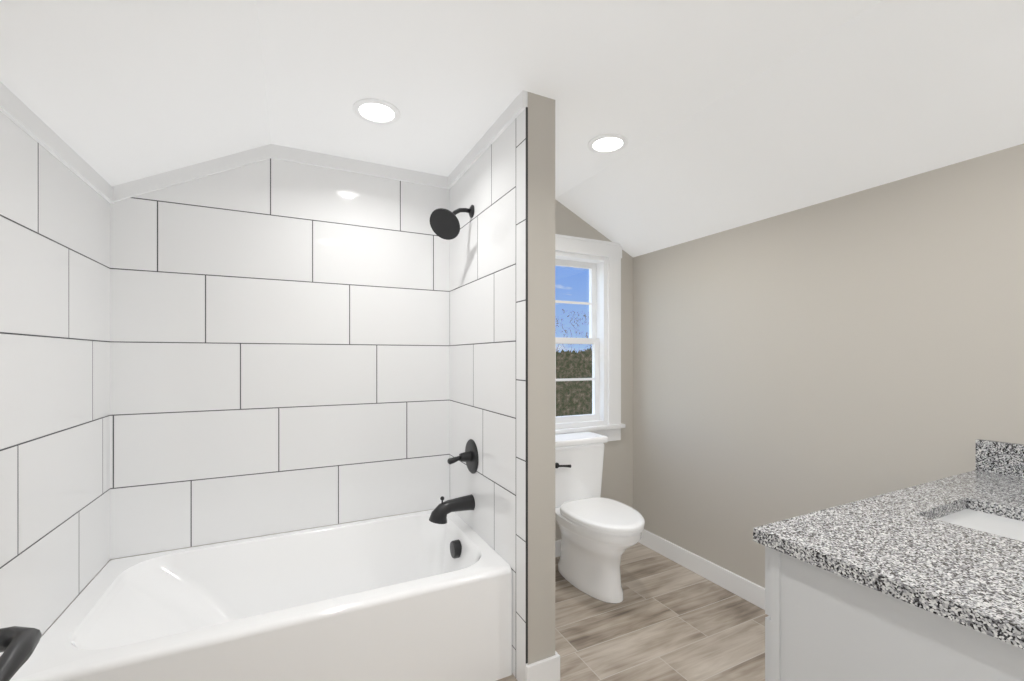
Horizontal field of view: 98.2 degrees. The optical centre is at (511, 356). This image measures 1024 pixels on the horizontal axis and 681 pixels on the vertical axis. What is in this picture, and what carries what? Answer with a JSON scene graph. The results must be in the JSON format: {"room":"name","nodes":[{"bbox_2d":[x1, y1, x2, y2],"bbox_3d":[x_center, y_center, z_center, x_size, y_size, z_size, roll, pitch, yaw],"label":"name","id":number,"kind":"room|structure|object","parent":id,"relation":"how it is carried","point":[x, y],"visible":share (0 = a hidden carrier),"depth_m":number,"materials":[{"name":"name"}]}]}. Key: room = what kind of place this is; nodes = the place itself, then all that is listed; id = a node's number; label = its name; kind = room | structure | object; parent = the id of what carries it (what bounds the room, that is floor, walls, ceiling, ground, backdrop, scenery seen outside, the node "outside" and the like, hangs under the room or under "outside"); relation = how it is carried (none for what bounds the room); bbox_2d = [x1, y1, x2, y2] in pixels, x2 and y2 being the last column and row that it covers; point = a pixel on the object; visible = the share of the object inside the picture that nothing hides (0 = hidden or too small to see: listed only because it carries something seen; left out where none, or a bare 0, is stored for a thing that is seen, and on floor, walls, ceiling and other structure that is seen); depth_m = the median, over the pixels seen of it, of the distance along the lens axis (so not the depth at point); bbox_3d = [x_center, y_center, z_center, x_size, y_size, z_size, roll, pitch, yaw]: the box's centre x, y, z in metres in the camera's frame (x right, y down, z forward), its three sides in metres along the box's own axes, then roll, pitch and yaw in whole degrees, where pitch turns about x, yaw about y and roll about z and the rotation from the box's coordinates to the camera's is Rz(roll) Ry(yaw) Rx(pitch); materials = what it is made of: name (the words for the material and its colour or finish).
{"room":"bathroom","nodes":[
{"label":"bathroom","id":0,"kind":"room"},
{"bbox_2d":[41,562,107,636],"bbox_3d":[-1.173,-0.033,0.700,0.100,2.600,2.790,0,0,-26],"label":"wall","id":1,"kind":"structure","parent":0,"point":[72,601],"depth_m":1.55,"materials":[{"name":"tile"}]},
{"bbox_2d":[0,111,109,656],"bbox_3d":[-1.472,0.066,1.433,0.012,1.548,0.930,0,0,-26],"label":"tile","id":2,"kind":"structure","parent":1,"relation":"attached to","point":[54,385],"depth_m":1.39,"materials":[{"name":"white tile"}]},
{"bbox_2d":[0,81,114,203],"bbox_3d":[-1.458,-0.668,1.433,0.014,0.062,0.918,0,0,-26],"label":"trim","id":3,"kind":"structure","parent":1,"relation":"attached to","point":[20,114],"depth_m":1.36,"materials":[{"name":"white paint"}]},
{"bbox_2d":[108,199,632,561],"bbox_3d":[-0.451,-0.033,2.535,2.820,2.600,0.140,0,0,-26],"label":"wall","id":4,"kind":"structure","parent":0,"point":[619,470],"depth_m":3.06,"materials":[{"name":"paint"}]},
{"bbox_2d":[110,158,448,558],"bbox_3d":[-1.012,-0.097,2.172,1.468,1.873,0.012,0,0,-26],"label":"tile","id":5,"kind":"structure","parent":4,"relation":"attached to","point":[279,346],"depth_m":2.11,"materials":[{"name":"white tile"}]},
{"bbox_2d":[112,144,447,201],"bbox_3d":[-1.006,-0.820,2.161,1.468,0.366,0.014,0,0,-26],"label":"trim","id":6,"kind":"structure","parent":4,"relation":"attached to","point":[127,190],"depth_m":2.08,"materials":[{"name":"white paint"}]},
{"bbox_2d":[555,539,560,557],"bbox_3d":[0.305,1.214,2.822,1.180,0.105,0.015,0,0,-26],"label":"baseboard","id":7,"kind":"structure","parent":4,"relation":"attached to","point":[557,548],"depth_m":2.81,"materials":[{"name":"white wood"}]},
{"bbox_2d":[555,234,624,440],"bbox_3d":[0.284,-0.102,2.867,1.001,1.337,0.175,0,0,-26],"label":"window unit","id":8,"kind":"structure","parent":4,"relation":"in","point":[596,266],"depth_m":2.99,"materials":[{"name":"white wood"}]},
{"bbox_2d":[0,0,1023,256],"bbox_3d":[0.136,-1.037,1.347,3.020,0.792,2.790,0,0,-26],"label":"ceiling","id":9,"kind":"structure","parent":0,"point":[724,114],"depth_m":1.51,"materials":[{"name":"paint"}]},
{"bbox_2d":[353,98,400,123],"bbox_3d":[-0.552,-1.000,1.815,0.188,0.006,0.188,0,0,-26],"label":"recessed light","id":10,"kind":"object","parent":9,"relation":"in","point":[375,111],"visible":1,"depth_m":1.81,"materials":[{"name":"white plastic"}]},
{"bbox_2d":[588,134,627,153],"bbox_3d":[0.451,-1.000,2.088,0.188,0.006,0.188,0,0,-26],"label":"recessed light","id":11,"kind":"object","parent":9,"relation":"in","point":[607,143],"visible":1,"depth_m":2.08,"materials":[{"name":"white plastic"}]},
{"bbox_2d":[528,92,554,663],"bbox_3d":[-0.091,0.132,2.119,0.123,2.270,0.924,0,0,-26],"label":"wall","id":12,"kind":"structure","parent":0,"point":[541,377],"depth_m":1.71,"materials":[{"name":"paint"}]},
{"bbox_2d":[447,90,525,188],"bbox_3d":[-0.156,-0.972,2.080,0.014,0.062,0.912,0,0,-26],"label":"trim","id":13,"kind":"structure","parent":12,"relation":"attached to","point":[508,116],"depth_m":1.94,"materials":[{"name":"white paint"}]},
{"bbox_2d":[449,91,527,680],"bbox_3d":[-0.149,0.132,2.090,0.007,2.270,0.924,0,0,-26],"label":"tile","id":14,"kind":"structure","parent":12,"relation":"attached to","point":[487,329],"depth_m":1.94,"materials":[{"name":"white tile"}]},
{"bbox_2d":[430,205,473,239],"bbox_3d":[-0.279,-0.653,2.107,0.210,0.182,0.138,0,0,-26],"label":"shower head","id":15,"kind":"object","parent":14,"relation":"attached to","point":[444,223],"visible":1,"depth_m":2.09},
{"bbox_2d":[429,494,474,523],"bbox_3d":[-0.292,0.724,2.127,0.216,0.122,0.087,0,0,-26],"label":"tub spout","id":16,"kind":"object","parent":14,"relation":"attached to","point":[440,511],"visible":1,"depth_m":2.10,"materials":[{"name":"black metal"}]},
{"bbox_2d":[447,439,478,473],"bbox_3d":[-0.251,0.487,2.147,0.125,0.166,0.166,0,0,-26],"label":"shower valve","id":17,"kind":"object","parent":14,"relation":"attached to","point":[469,456],"visible":0.98,"depth_m":2.14,"materials":[{"name":"black metal"}]},
{"bbox_2d":[526,107,527,663],"bbox_3d":[0.056,0.107,1.676,0.009,2.100,0.002,0,0,-26],"label":"trim","id":18,"kind":"structure","parent":12,"relation":"attached to","point":[526,385],"depth_m":1.67,"materials":[{"name":"grey"}]},
{"bbox_2d":[526,654,559,680],"bbox_3d":[0.119,1.214,1.699,0.148,0.105,0.015,0,0,-26],"label":"baseboard","id":19,"kind":"structure","parent":12,"relation":"attached to","point":[547,669],"depth_m":1.70,"materials":[{"name":"white wood"}]},
{"bbox_2d":[496,542,768,680],"bbox_3d":[0.136,1.317,1.347,3.020,0.100,2.790,0,0,-26],"label":"floor","id":20,"kind":"structure","parent":0,"point":[666,619],"depth_m":2.06,"materials":[{"name":"brown wood"}]},
{"bbox_2d":[9,509,511,680],"bbox_3d":[-0.831,1.054,1.805,1.464,0.425,0.803,0,0,-26],"label":"bathtub","id":21,"kind":"object","parent":20,"relation":"on","point":[417,596],"visible":0.9,"depth_m":1.66,"materials":[{"name":"white ceramic"}]},
{"bbox_2d":[555,432,644,603],"bbox_3d":[0.452,0.874,2.468,0.430,0.787,0.675,0,0,-26],"label":"toilet","id":22,"kind":"object","parent":20,"relation":"on","point":[600,535],"visible":0.88,"depth_m":2.41,"materials":[{"name":"white ceramic"}]},
{"bbox_2d":[753,439,1023,680],"bbox_3d":[1.254,0.770,0.922,1.187,0.993,0.830,0,0,-26],"label":"bathroom vanity","id":23,"kind":"object","parent":20,"relation":"on","point":[923,582],"visible":1,"depth_m":0.89,"materials":[{"name":"grey stone"}]},
{"bbox_2d":[633,144,1023,587],"bbox_3d":[1.445,-0.033,1.994,0.100,2.600,2.790,0,0,-26],"label":"wall","id":24,"kind":"structure","parent":0,"point":[859,345],"depth_m":1.97,"materials":[{"name":"paint"}]},
{"bbox_2d":[639,529,764,609],"bbox_3d":[1.223,1.214,2.313,0.015,0.105,1.740,0,0,-26],"label":"baseboard","id":25,"kind":"structure","parent":24,"relation":"attached to","point":[742,587],"depth_m":2.52,"materials":[{"name":"white wood"}]},
{"bbox_3d":[0.732,-0.033,0.141,2.820,2.600,0.100,0,0,-26],"label":"wall","id":26,"kind":"structure","parent":0,"visible":0},
{"bbox_2d":[0,626,41,680],"bbox_3d":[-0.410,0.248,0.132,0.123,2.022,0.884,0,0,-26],"label":"door handle","id":27,"kind":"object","parent":26,"relation":"in","point":[18,644],"depth_m":0.47,"materials":[{"name":"black metal"}]},
{"label":"outside","id":28,"kind":"structure","parent":0,"visible":0},
{"bbox_2d":[555,266,591,415],"bbox_3d":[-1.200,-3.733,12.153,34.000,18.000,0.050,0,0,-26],"label":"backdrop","id":29,"kind":"structure","parent":28,"point":[561,391],"depth_m":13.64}
]}

